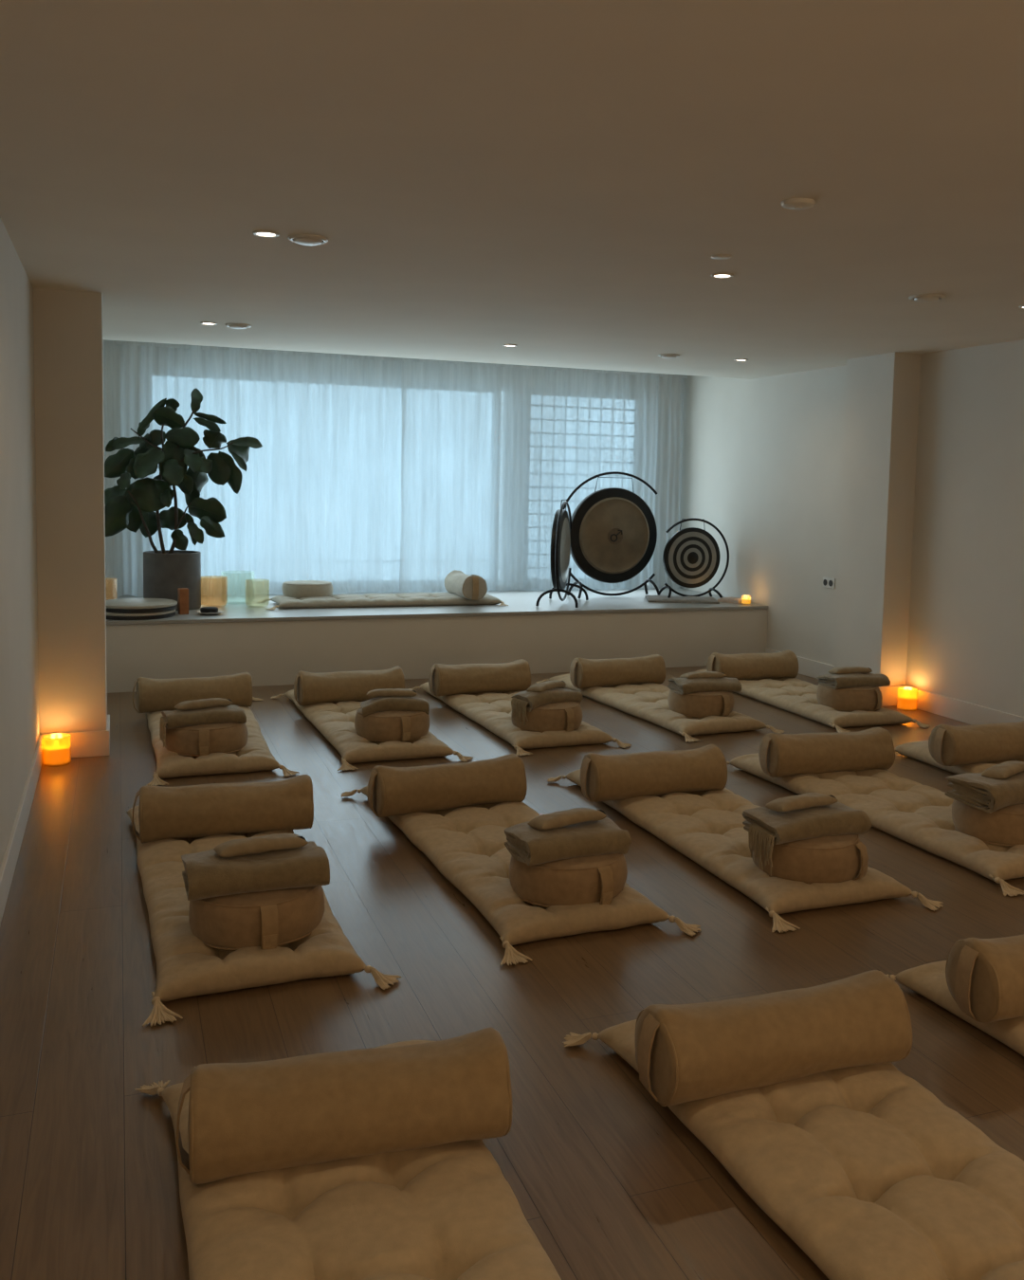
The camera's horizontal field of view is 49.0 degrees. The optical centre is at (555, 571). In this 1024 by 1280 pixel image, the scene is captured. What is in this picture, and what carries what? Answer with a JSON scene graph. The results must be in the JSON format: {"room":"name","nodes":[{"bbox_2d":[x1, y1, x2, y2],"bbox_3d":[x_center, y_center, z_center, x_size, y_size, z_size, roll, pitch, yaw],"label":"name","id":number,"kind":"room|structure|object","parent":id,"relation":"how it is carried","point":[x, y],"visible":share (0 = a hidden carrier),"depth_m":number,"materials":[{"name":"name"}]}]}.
{"room":"meditation studio","nodes":[
{"label":"meditation studio","id":0,"kind":"room"},
{"bbox_2d":[0,217,107,867],"bbox_3d":[-1.516,-0.117,2.963,0.530,2.794,13.820,-1,5,-21],"label":"wall","id":1,"kind":"structure","parent":0,"point":[53,611],"depth_m":5.92,"materials":[{"name":"paint"}]},
{"bbox_2d":[0,714,109,925],"bbox_3d":[-0.886,1.331,1.679,0.346,0.140,10.340,-1,5,-21],"label":"baseboard","id":2,"kind":"structure","parent":1,"relation":"attached to","point":[85,743],"depth_m":5.45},
{"bbox_2d":[105,587,767,625],"bbox_3d":[-1.123,0.265,9.602,5.674,0.028,1.840,-1,5,-21],"label":"ledge","id":3,"kind":"object","parent":1,"relation":"attached to","point":[236,608],"depth_m":9.16,"materials":[{"name":"paint"}]},
{"bbox_2d":[106,607,175,620],"bbox_3d":[-3.059,0.298,8.182,0.548,0.051,0.548,-1,5,-21],"label":"drum","id":4,"kind":"object","parent":3,"relation":"on","point":[168,613],"visible":0.39,"depth_m":7.94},
{"bbox_2d":[105,598,177,613],"bbox_3d":[-3.047,0.246,8.177,0.548,0.051,0.548,-1,5,-21],"label":"drum","id":5,"kind":"object","parent":4,"relation":"on","point":[128,605],"visible":0.83,"depth_m":8.03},
{"bbox_2d":[143,549,201,610],"bbox_3d":[-2.966,0.067,8.682,0.422,0.435,0.422,-1,5,-21],"label":"plant pot","id":6,"kind":"object","parent":3,"relation":"on","point":[163,574],"visible":0.74,"depth_m":8.50,"materials":[{"name":"grey concrete"}]},
{"bbox_2d":[104,388,262,553],"bbox_3d":[-2.887,-0.755,8.668,1.219,1.325,0.453,0,5,-17],"label":"leaf plant","id":7,"kind":"object","parent":6,"relation":"on","point":[133,506],"visible":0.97,"depth_m":8.59,"materials":[{"name":"green plant"}]},
{"bbox_2d":[177,587,188,614],"bbox_3d":[-2.765,0.222,8.333,0.068,0.190,0.060,-2,5,-33],"label":"wooden block","id":8,"kind":"object","parent":3,"relation":"on","point":[182,593],"visible":1,"depth_m":8.31,"materials":[{"name":"orange wood"}]},
{"bbox_2d":[196,609,223,615],"bbox_3d":[-2.572,0.308,8.351,0.196,0.024,0.196,-1,5,-21],"label":"saucer","id":9,"kind":"object","parent":3,"relation":"on","point":[219,611],"visible":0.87,"depth_m":8.29,"materials":[{"name":"grey ceramic"}]},
{"bbox_2d":[200,606,218,612],"bbox_3d":[-2.577,0.288,8.348,0.128,0.040,0.128,-1,5,-21],"label":"pad","id":10,"kind":"object","parent":9,"relation":"on","point":[204,609],"visible":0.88,"depth_m":8.30,"materials":[{"name":"black fabric"}]},
{"bbox_2d":[256,592,508,609],"bbox_3d":[-1.422,0.235,9.260,1.971,0.071,0.663,-1,5,-21],"label":"floor mat","id":11,"kind":"object","parent":3,"relation":"on","point":[419,598],"visible":0.92,"depth_m":9.12,"materials":[{"name":"fabric"}]},
{"bbox_2d":[281,580,332,598],"bbox_3d":[-2.041,0.142,9.245,0.414,0.135,0.432,2,5,9],"label":"cushion","id":12,"kind":"object","parent":11,"relation":"on","point":[298,589],"visible":0.86,"depth_m":9.08,"materials":[{"name":"fabric"}]},
{"bbox_2d":[444,569,487,600],"bbox_3d":[-0.756,0.112,9.443,0.221,0.210,0.514,-1,5,-23],"label":"bolster","id":13,"kind":"object","parent":11,"relation":"on","point":[473,587],"visible":0.99,"depth_m":9.25,"materials":[{"name":"fabric"}]},
{"bbox_2d":[535,501,588,607],"bbox_3d":[0.069,-0.160,9.548,0.354,0.871,0.811,2,5,9],"label":"stand","id":14,"kind":"object","parent":3,"relation":"on","point":[568,584],"visible":0.91,"depth_m":9.31,"materials":[{"name":"black metal"}]},
{"bbox_2d":[550,499,570,589],"bbox_3d":[0.064,-0.224,9.564,0.100,0.772,0.690,2,5,9],"label":"gong","id":15,"kind":"object","parent":14,"relation":"hanging from","point":[564,535],"visible":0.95,"depth_m":9.38,"materials":[{"name":"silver metal"}]},
{"bbox_2d":[563,471,658,598],"bbox_3d":[0.469,-0.337,10.191,0.987,1.138,0.286,-1,5,-21],"label":"stand","id":16,"kind":"object","parent":3,"relation":"on","point":[649,579],"visible":0.85,"depth_m":10.21,"materials":[{"name":"black metal"}]},
{"bbox_2d":[569,476,657,583],"bbox_3d":[0.533,-0.372,10.226,0.874,0.966,0.106,-1,5,-21],"label":"gong","id":17,"kind":"object","parent":16,"relation":"hanging from","point":[613,533],"visible":0.97,"depth_m":10.19,"materials":[{"name":"brown metal"}]},
{"bbox_2d":[645,595,719,603],"bbox_3d":[1.128,0.245,10.047,0.624,0.035,0.409,1,5,1],"label":"folded cloth","id":18,"kind":"object","parent":3,"relation":"on","point":[650,598],"visible":1,"depth_m":9.87,"materials":[{"name":"grey fabric"}]},
{"bbox_2d":[657,518,729,598],"bbox_3d":[1.277,-0.115,10.201,0.656,0.734,0.264,0,5,-17],"label":"stand","id":19,"kind":"object","parent":3,"relation":"on","point":[685,520],"visible":0.95,"depth_m":10.22,"materials":[{"name":"black metal"}]},
{"bbox_2d":[662,518,720,587],"bbox_3d":[1.242,-0.161,10.202,0.552,0.628,0.050,0,5,-17],"label":"gong","id":20,"kind":"object","parent":19,"relation":"hanging from","point":[691,557],"visible":1,"depth_m":10.19,"materials":[{"name":"metal"}]},
{"bbox_2d":[717,596,750,603],"bbox_3d":[1.603,0.252,10.044,0.229,0.041,0.228,6,6,43],"label":"scarf","id":21,"kind":"object","parent":3,"relation":"on","point":[738,600],"visible":0.84,"depth_m":9.96,"materials":[{"name":"fabric"}]},
{"bbox_2d":[741,597,750,603],"bbox_3d":[1.672,0.251,9.852,0.084,0.080,0.084,-1,5,-21],"label":"glass candle","id":22,"kind":"object","parent":3,"relation":"on","point":[745,600],"visible":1,"depth_m":9.82,"materials":[{"name":"orange wax"}]},
{"bbox_2d":[106,608,767,693],"bbox_3d":[-1.131,0.518,9.628,5.674,0.477,1.828,-1,5,-21],"label":"raised platform","id":23,"kind":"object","parent":1,"relation":"attached to","point":[273,652],"depth_m":8.66,"materials":[{"name":"paint"}]},
{"bbox_2d":[0,0,1023,379],"bbox_3d":[1.039,-1.395,4.008,6.074,0.306,14.120,-1,5,-21],"label":"ceiling","id":24,"kind":"structure","parent":0,"point":[559,181],"depth_m":3.48,"materials":[{"name":"paint"}]},
{"bbox_2d":[200,321,217,325],"bbox_3d":[-2.179,-1.556,7.047,0.104,0.008,0.104,-1,5,-21],"label":"recessed light","id":25,"kind":"object","parent":24,"relation":"in","point":[201,322],"visible":1,"depth_m":7.03,"materials":[{"name":"beige"}]},
{"bbox_2d":[225,323,251,329],"bbox_3d":[-2.012,-1.550,7.113,0.156,0.024,0.156,-1,5,-21],"label":"ceiling vent","id":26,"kind":"object","parent":24,"relation":"in","point":[231,325],"visible":1,"depth_m":7.07,"materials":[{"name":"white metal"}]},
{"bbox_2d":[252,230,279,237],"bbox_3d":[-1.134,-1.321,4.395,0.104,0.008,0.104,-1,5,-21],"label":"recessed light","id":27,"kind":"object","parent":24,"relation":"in","point":[261,233],"visible":1,"depth_m":4.39,"materials":[{"name":"white glass"}]},
{"bbox_2d":[288,234,328,245],"bbox_3d":[-0.988,-1.316,4.474,0.156,0.024,0.156,-1,5,-21],"label":"ceiling vent","id":28,"kind":"object","parent":24,"relation":"in","point":[308,241],"visible":1,"depth_m":4.43,"materials":[{"name":"white metal"}]},
{"bbox_2d":[502,344,517,347],"bbox_3d":[-0.320,-1.582,7.867,0.104,0.008,0.104,-1,5,-21],"label":"recessed light","id":29,"kind":"object","parent":24,"relation":"in","point":[504,345],"visible":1,"depth_m":7.86,"materials":[{"name":"beige"}]},
{"bbox_2d":[658,353,679,358],"bbox_3d":[0.835,-1.581,8.264,0.156,0.024,0.156,-1,5,-21],"label":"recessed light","id":30,"kind":"object","parent":24,"relation":"in","point":[665,356],"visible":1,"depth_m":8.22,"materials":[{"name":"white metal"}]},
{"bbox_2d":[710,273,733,278],"bbox_3d":[0.752,-1.334,5.065,0.104,0.008,0.104,-1,5,-21],"label":"recessed light","id":31,"kind":"object","parent":24,"relation":"in","point":[715,275],"visible":1,"depth_m":5.06,"materials":[{"name":"beige"}]},
{"bbox_2d":[733,358,748,361],"bbox_3d":[1.395,-1.592,8.449,0.104,0.008,0.104,-1,5,-21],"label":"recessed light","id":32,"kind":"object","parent":24,"relation":"in","point":[736,359],"visible":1,"depth_m":8.44,"materials":[{"name":"beige"}]},
{"bbox_2d":[781,198,815,210],"bbox_3d":[0.807,-1.220,3.740,0.112,0.021,0.112,-1,5,-21],"label":"smoke detector","id":33,"kind":"object","parent":24,"relation":"attached to","point":[796,204],"visible":1,"depth_m":3.71,"materials":[{"name":"white plastic"}]},
{"bbox_2d":[908,293,945,302],"bbox_3d":[1.827,-1.340,5.527,0.170,0.024,0.170,-1,5,-21],"label":"ceiling vent","id":34,"kind":"object","parent":24,"relation":"in","point":[924,298],"visible":1,"depth_m":5.48,"materials":[{"name":"white plastic"}]},
{"bbox_3d":[-1.344,-1.977,10.114,5.654,0.025,0.040,-1,5,-21],"label":"track","id":35,"kind":"object","parent":24,"relation":"attached to","visible":0},
{"bbox_2d":[102,339,402,597],"bbox_3d":[-2.684,-0.871,9.699,2.825,2.160,0.163,-1,5,-22],"label":"curtain","id":36,"kind":"object","parent":35,"relation":"hanging from","point":[320,499],"visible":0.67,"depth_m":9.82,"materials":[{"name":"white fabric"}]},
{"bbox_2d":[399,357,687,592],"bbox_3d":[-0.066,-0.894,10.667,2.876,2.158,0.152,0,5,-20],"label":"curtain","id":37,"kind":"object","parent":35,"relation":"hanging from","point":[491,452],"visible":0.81,"depth_m":10.56,"materials":[{"name":"white fabric"}]},
{"bbox_2d":[0,665,1023,1279],"bbox_3d":[0.999,1.291,4.178,6.074,0.100,14.020,-1,5,-21],"label":"floor","id":38,"kind":"structure","parent":0,"point":[609,1180],"depth_m":3.36,"materials":[{"name":"brown wood"}]},
{"bbox_2d":[43,738,69,765],"bbox_3d":[-2.644,0.945,5.946,0.136,0.150,0.136,-1,5,-21],"label":"glass candle","id":39,"kind":"object","parent":38,"relation":"on","point":[55,754],"visible":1,"depth_m":5.91,"materials":[{"name":"orange wax"}]},
{"bbox_2d":[146,696,298,786],"bbox_3d":[-2.029,0.930,6.657,0.808,0.091,2.139,-1,5,-21],"label":"floor mat","id":40,"kind":"object","parent":38,"relation":"on","point":[255,756],"visible":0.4,"depth_m":5.84,"materials":[{"name":"beige fabric"}]},
{"bbox_2d":[131,672,252,713],"bbox_3d":[-2.286,0.758,7.071,0.714,0.220,0.235,-1,5,-24],"label":"bolster","id":41,"kind":"object","parent":40,"relation":"on","point":[153,695],"visible":0.89,"depth_m":6.97,"materials":[{"name":"fabric"}]},
{"bbox_2d":[164,722,248,756],"bbox_3d":[-1.882,0.874,6.050,0.430,0.167,0.444,0,5,-15],"label":"cushion","id":42,"kind":"object","parent":40,"relation":"on","point":[200,740],"visible":0.62,"depth_m":5.89,"materials":[{"name":"beige fabric"}]},
{"bbox_2d":[159,704,246,748],"bbox_3d":[-1.902,0.822,6.030,0.433,0.192,0.257,-1,5,-27],"label":"folded blanket","id":43,"kind":"object","parent":42,"relation":"on","point":[232,713],"visible":0.95,"depth_m":5.93,"materials":[{"name":"brown fabric"}]},
{"bbox_2d":[174,697,233,710],"bbox_3d":[-1.894,0.713,6.037,0.286,0.054,0.112,-2,6,-36],"label":"pillow","id":44,"kind":"object","parent":43,"relation":"on","point":[213,702],"visible":1,"depth_m":5.99,"materials":[{"name":"beige fabric"}]},
{"bbox_2d":[125,804,401,1026],"bbox_3d":[-1.190,1.140,4.262,0.796,0.092,2.141,-1,5,-22],"label":"floor mat","id":45,"kind":"object","parent":38,"relation":"on","point":[186,967],"visible":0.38,"depth_m":3.48,"materials":[{"name":"beige fabric"}]},
{"bbox_2d":[131,774,313,842],"bbox_3d":[-1.369,0.974,4.638,0.714,0.219,0.232,0,5,-19],"label":"bolster","id":46,"kind":"object","parent":45,"relation":"on","point":[202,810],"visible":1,"depth_m":4.55,"materials":[{"name":"fabric"}]},
{"bbox_2d":[188,885,324,950],"bbox_3d":[-0.971,1.085,3.667,0.430,0.167,0.444,-1,5,-25],"label":"cushion","id":47,"kind":"object","parent":45,"relation":"on","point":[268,919],"visible":0.59,"depth_m":3.51,"materials":[{"name":"beige fabric"}]},
{"bbox_2d":[181,841,329,900],"bbox_3d":[-0.977,0.963,3.650,0.444,0.111,0.282,-1,5,-22],"label":"folded blanket","id":48,"kind":"object","parent":47,"relation":"on","point":[206,874],"visible":0.98,"depth_m":3.56,"materials":[{"name":"brown fabric"}]},
{"bbox_2d":[212,833,307,857],"bbox_3d":[-0.964,0.893,3.668,0.285,0.056,0.112,-1,5,-28],"label":"pillow","id":49,"kind":"object","parent":48,"relation":"on","point":[275,841],"visible":1,"depth_m":3.63,"materials":[{"name":"beige fabric"}]},
{"bbox_2d":[134,1040,561,1279],"bbox_3d":[-0.283,1.343,1.981,0.835,0.091,2.162,-1,5,-21],"label":"floor mat","id":50,"kind":"object","parent":38,"relation":"on","point":[449,1211],"visible":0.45,"depth_m":2.22,"materials":[{"name":"beige fabric"}]},
{"bbox_2d":[175,1027,511,1184],"bbox_3d":[-0.462,1.167,2.478,0.714,0.219,0.232,0,5,-16],"label":"bolster","id":51,"kind":"object","parent":50,"relation":"on","point":[251,1117],"visible":1,"depth_m":2.40,"materials":[{"name":"fabric"}]},
{"bbox_2d":[270,689,473,770],"bbox_3d":[-1.169,0.919,7.016,0.942,0.091,2.151,-1,5,-22],"label":"floor mat","id":52,"kind":"object","parent":38,"relation":"on","point":[336,722],"visible":0.59,"depth_m":6.28,"materials":[{"name":"beige fabric"}]},
{"bbox_2d":[293,666,404,705],"bbox_3d":[-1.362,0.752,7.398,0.714,0.221,0.233,-1,5,-24],"label":"bolster","id":53,"kind":"object","parent":52,"relation":"on","point":[309,687],"visible":0.84,"depth_m":7.30,"materials":[{"name":"fabric"}]},
{"bbox_2d":[354,707,429,742],"bbox_3d":[-0.943,0.860,6.469,0.429,0.169,0.422,2,5,5],"label":"cushion","id":54,"kind":"object","parent":52,"relation":"on","point":[383,726],"visible":0.69,"depth_m":6.29,"materials":[{"name":"beige fabric"}]},
{"bbox_2d":[360,696,429,716],"bbox_3d":[-0.931,0.769,6.459,0.409,0.113,0.232,-1,5,-21],"label":"folded blanket","id":55,"kind":"object","parent":54,"relation":"on","point":[380,704],"visible":1,"depth_m":6.37,"materials":[{"name":"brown fabric"}]},
{"bbox_2d":[366,688,416,697],"bbox_3d":[-0.945,0.701,6.470,0.285,0.056,0.112,0,5,-10],"label":"pillow","id":56,"kind":"object","parent":55,"relation":"on","point":[386,692],"visible":1,"depth_m":6.43,"materials":[{"name":"beige fabric"}]},
{"bbox_2d":[408,681,631,756],"bbox_3d":[-0.277,0.907,7.404,0.925,0.092,2.140,-1,5,-22],"label":"floor mat","id":57,"kind":"object","parent":38,"relation":"on","point":[492,711],"visible":0.61,"depth_m":6.76,"materials":[{"name":"beige fabric"}]},
{"bbox_2d":[428,658,530,696],"bbox_3d":[-0.534,0.738,7.806,0.714,0.219,0.232,-1,5,-24],"label":"bolster","id":58,"kind":"object","parent":57,"relation":"on","point":[444,680],"visible":0.98,"depth_m":7.71,"materials":[{"name":"fabric"}]},
{"bbox_2d":[511,701,583,732],"bbox_3d":[-0.042,0.856,6.768,0.430,0.167,0.444,-2,6,-38],"label":"cushion","id":59,"kind":"object","parent":57,"relation":"on","point":[567,716],"visible":0.68,"depth_m":6.59,"materials":[{"name":"beige fabric"}]},
{"bbox_2d":[511,689,582,725],"bbox_3d":[-0.061,0.799,6.766,0.437,0.197,0.229,-3,6,-41],"label":"folded blanket","id":60,"kind":"object","parent":59,"relation":"on","point":[528,701],"visible":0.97,"depth_m":6.65,"materials":[{"name":"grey fabric"}]},
{"bbox_2d":[525,680,566,692],"bbox_3d":[-0.057,0.693,6.774,0.112,0.054,0.286,4,5,32],"label":"pillow","id":61,"kind":"object","parent":60,"relation":"on","point":[549,685],"visible":0.99,"depth_m":6.71,"materials":[{"name":"beige fabric"}]},
{"bbox_2d":[340,786,700,965],"bbox_3d":[-0.215,1.127,4.695,0.879,0.091,2.134,-1,5,-25],"label":"floor mat","id":62,"kind":"object","parent":38,"relation":"on","point":[466,845],"visible":0.6,"depth_m":4.13,"materials":[{"name":"beige fabric"}]},
{"bbox_2d":[367,753,527,818],"bbox_3d":[-0.493,0.958,5.063,0.714,0.220,0.235,-1,5,-25],"label":"bolster","id":63,"kind":"object","parent":62,"relation":"on","point":[392,791],"visible":1,"depth_m":4.97,"materials":[{"name":"fabric"}]},
{"bbox_2d":[509,853,627,907],"bbox_3d":[0.056,1.075,4.068,0.430,0.167,0.444,-2,6,-36],"label":"cushion","id":64,"kind":"object","parent":62,"relation":"on","point":[596,878],"visible":0.6,"depth_m":3.90,"materials":[{"name":"beige fabric"}]},
{"bbox_2d":[504,816,631,865],"bbox_3d":[0.040,0.968,4.054,0.419,0.103,0.279,-1,5,-24],"label":"folded blanket","id":65,"kind":"object","parent":64,"relation":"on","point":[528,845],"visible":0.98,"depth_m":3.96,"materials":[{"name":"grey fabric"}]},
{"bbox_2d":[527,807,606,829],"bbox_3d":[0.043,0.895,4.073,0.286,0.054,0.112,-2,6,-35],"label":"pillow","id":66,"kind":"object","parent":65,"relation":"on","point":[562,818],"visible":1,"depth_m":4.03,"materials":[{"name":"beige fabric"}]},
{"bbox_2d":[535,673,784,742],"bbox_3d":[0.702,0.893,7.842,0.880,0.091,2.132,-1,5,-27],"label":"floor mat","id":67,"kind":"object","parent":38,"relation":"on","point":[649,702],"visible":0.66,"depth_m":7.34,"materials":[{"name":"beige fabric"}]},
{"bbox_2d":[569,654,665,688],"bbox_3d":[0.447,0.726,8.210,0.714,0.220,0.235,-1,5,-23],"label":"bolster","id":68,"kind":"object","parent":67,"relation":"on","point":[584,672],"visible":1,"depth_m":8.11,"materials":[{"name":"fabric"}]},
{"bbox_2d":[667,689,734,717],"bbox_3d":[0.960,0.834,7.308,0.430,0.167,0.444,-2,6,-38],"label":"cushion","id":69,"kind":"object","parent":67,"relation":"on","point":[700,704],"visible":0.75,"depth_m":7.14,"materials":[{"name":"beige fabric"}]},
{"bbox_2d":[667,676,741,694],"bbox_3d":[0.967,0.734,7.293,0.425,0.098,0.259,0,5,-19],"label":"folded blanket","id":70,"kind":"object","parent":69,"relation":"on","point":[684,685],"visible":0.99,"depth_m":7.20,"materials":[{"name":"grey fabric"}]},
{"bbox_2d":[679,671,726,678],"bbox_3d":[0.960,0.677,7.309,0.285,0.056,0.112,-1,5,-21],"label":"pillow","id":71,"kind":"object","parent":70,"relation":"on","point":[699,674],"visible":0.87,"depth_m":7.27,"materials":[{"name":"beige fabric"}]},
{"bbox_2d":[547,768,943,932],"bbox_3d":[0.751,1.122,5.005,0.940,0.091,2.157,-1,5,-21],"label":"floor mat","id":72,"kind":"object","parent":38,"relation":"on","point":[706,828],"visible":0.56,"depth_m":4.55,"materials":[{"name":"beige fabric"}]},
{"bbox_2d":[579,744,727,802],"bbox_3d":[0.458,0.956,5.348,0.714,0.221,0.233,-1,5,-21],"label":"bolster","id":73,"kind":"object","parent":72,"relation":"on","point":[603,777],"visible":1,"depth_m":5.26,"materials":[{"name":"fabric"}]},
{"bbox_2d":[752,834,868,884],"bbox_3d":[0.975,1.071,4.355,0.425,0.169,0.427,1,5,2],"label":"cushion","id":74,"kind":"object","parent":72,"relation":"on","point":[833,858],"visible":0.61,"depth_m":4.17,"materials":[{"name":"beige fabric"}]},
{"bbox_2d":[742,802,871,876],"bbox_3d":[0.952,1.016,4.334,0.448,0.205,0.275,-1,5,-24],"label":"folded blanket","id":75,"kind":"object","parent":74,"relation":"on","point":[769,826],"visible":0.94,"depth_m":4.25,"materials":[{"name":"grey fabric"}]},
{"bbox_2d":[765,792,838,812],"bbox_3d":[0.954,0.894,4.352,0.285,0.056,0.112,-1,5,-30],"label":"pillow","id":76,"kind":"object","parent":75,"relation":"on","point":[810,799],"visible":1,"depth_m":4.31,"materials":[{"name":"beige fabric"}]},
{"bbox_2d":[562,1019,1023,1279],"bbox_3d":[0.782,1.341,2.300,0.818,0.091,2.118,-1,5,-22],"label":"floor mat","id":77,"kind":"object","parent":38,"relation":"on","point":[868,1172],"visible":0.7,"depth_m":2.43,"materials":[{"name":"beige fabric"}]},
{"bbox_2d":[634,969,912,1106],"bbox_3d":[0.541,1.161,2.825,0.714,0.220,0.235,-1,5,-21],"label":"bolster","id":78,"kind":"object","parent":77,"relation":"on","point":[691,1051],"visible":1,"depth_m":2.73,"materials":[{"name":"fabric"}]},
{"bbox_2d":[679,668,930,732],"bbox_3d":[1.774,0.890,8.169,0.881,0.091,2.129,-1,5,-22],"label":"floor mat","id":79,"kind":"object","parent":38,"relation":"on","point":[794,695],"visible":0.57,"depth_m":7.62,"materials":[{"name":"beige fabric"}]},
{"bbox_2d":[706,649,798,679],"bbox_3d":[1.496,0.719,8.575,0.714,0.221,0.233,0,5,-20],"label":"bolster","id":80,"kind":"object","parent":79,"relation":"on","point":[784,664],"visible":0.83,"depth_m":8.49,"materials":[{"name":"fabric"}]},
{"bbox_2d":[816,683,882,711],"bbox_3d":[1.989,0.831,7.615,0.426,0.169,0.427,2,5,6],"label":"cushion","id":81,"kind":"object","parent":79,"relation":"on","point":[857,698],"visible":0.66,"depth_m":7.44,"materials":[{"name":"beige fabric"}]},
{"bbox_2d":[816,673,890,689],"bbox_3d":[2.010,0.736,7.592,0.419,0.096,0.267,0,5,-19],"label":"folded blanket","id":82,"kind":"object","parent":81,"relation":"on","point":[848,680],"visible":1,"depth_m":7.50,"materials":[{"name":"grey fabric"}]},
{"bbox_2d":[827,666,872,674],"bbox_3d":[1.999,0.673,7.617,0.286,0.054,0.112,0,5,-20],"label":"pillow","id":83,"kind":"object","parent":82,"relation":"on","point":[848,669],"visible":1,"depth_m":7.58,"materials":[{"name":"beige fabric"}]},
{"bbox_2d":[726,752,1023,896],"bbox_3d":[1.673,1.110,5.398,0.931,0.092,2.154,-1,5,-23],"label":"floor mat","id":84,"kind":"object","parent":38,"relation":"on","point":[916,813],"visible":0.63,"depth_m":5.14,"materials":[{"name":"beige fabric"}]},
{"bbox_2d":[758,727,895,777],"bbox_3d":[1.402,0.937,5.845,0.714,0.219,0.232,0,5,-17],"label":"bolster","id":85,"kind":"object","parent":84,"relation":"on","point":[779,755],"visible":0.99,"depth_m":5.75,"materials":[{"name":"fabric"}]},
{"bbox_2d":[951,799,1023,846],"bbox_3d":[1.940,1.052,4.861,0.431,0.167,0.420,1,5,0],"label":"cushion","id":86,"kind":"object","parent":84,"relation":"on","point":[1004,826],"visible":0.68,"depth_m":4.69,"materials":[{"name":"beige fabric"}]},
{"bbox_2d":[945,770,1023,813],"bbox_3d":[1.931,0.932,4.846,0.455,0.117,0.293,-1,5,-29],"label":"folded blanket","id":87,"kind":"object","parent":86,"relation":"on","point":[987,795],"visible":0.93,"depth_m":4.71,"materials":[{"name":"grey fabric"}]},
{"bbox_2d":[980,760,1023,779],"bbox_3d":[1.963,0.859,4.873,0.286,0.054,0.112,-3,6,-43],"label":"pillow","id":88,"kind":"object","parent":87,"relation":"on","point":[1006,769],"visible":1,"depth_m":4.80,"materials":[{"name":"beige fabric"}]},
{"bbox_2d":[897,690,916,709],"bbox_3d":[2.478,0.898,7.908,0.136,0.150,0.136,-1,5,-21],"label":"glass candle","id":89,"kind":"object","parent":38,"relation":"on","point":[905,702],"visible":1,"depth_m":7.86,"materials":[{"name":"orange wax"}]},
{"bbox_2d":[886,960,1023,1056],"bbox_3d":[1.759,1.327,2.727,0.908,0.092,2.135,-1,5,-22],"label":"floor mat","id":90,"kind":"object","parent":38,"relation":"on","point":[928,979],"visible":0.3,"depth_m":3.33,"materials":[{"name":"beige fabric"}]},
{"bbox_2d":[945,934,1023,1023],"bbox_3d":[1.476,1.145,3.263,0.714,0.221,0.233,0,5,-19],"label":"bolster","id":91,"kind":"object","parent":90,"relation":"on","point":[984,977],"visible":1,"depth_m":3.12,"materials":[{"name":"fabric"}]},
{"bbox_2d":[894,740,1023,774],"bbox_3d":[2.675,1.103,5.762,0.881,0.091,2.129,-1,5,-23],"label":"floor mat","id":92,"kind":"object","parent":38,"relation":"on","point":[919,750],"visible":0.17,"depth_m":6.29,"materials":[{"name":"beige fabric"}]},
{"bbox_2d":[928,720,1023,766],"bbox_3d":[2.384,0.932,6.162,0.714,0.221,0.233,-1,5,-21],"label":"bolster","id":93,"kind":"object","parent":92,"relation":"on","point":[948,745],"visible":1,"depth_m":6.04,"materials":[{"name":"fabric"}]},
{"bbox_2d":[677,339,1023,716],"bbox_3d":[3.698,-0.168,4.993,0.427,2.794,13.820,-1,5,-21],"label":"wall","id":94,"kind":"structure","parent":0,"point":[897,479],"depth_m":8.02,"materials":[{"name":"paint"}]},
{"bbox_2d":[822,576,835,588],"bbox_3d":[2.173,0.091,8.934,0.014,0.084,0.156,-1,5,-21],"label":"wall outlet","id":95,"kind":"object","parent":94,"relation":"attached to","point":[828,582],"visible":1,"depth_m":8.92,"materials":[{"name":"white plastic"}]},
{"bbox_2d":[765,647,1023,724],"bbox_3d":[3.866,1.223,4.299,0.243,0.140,11.780,-1,5,-21],"label":"baseboard","id":96,"kind":"structure","parent":94,"relation":"attached to","point":[966,712],"depth_m":7.76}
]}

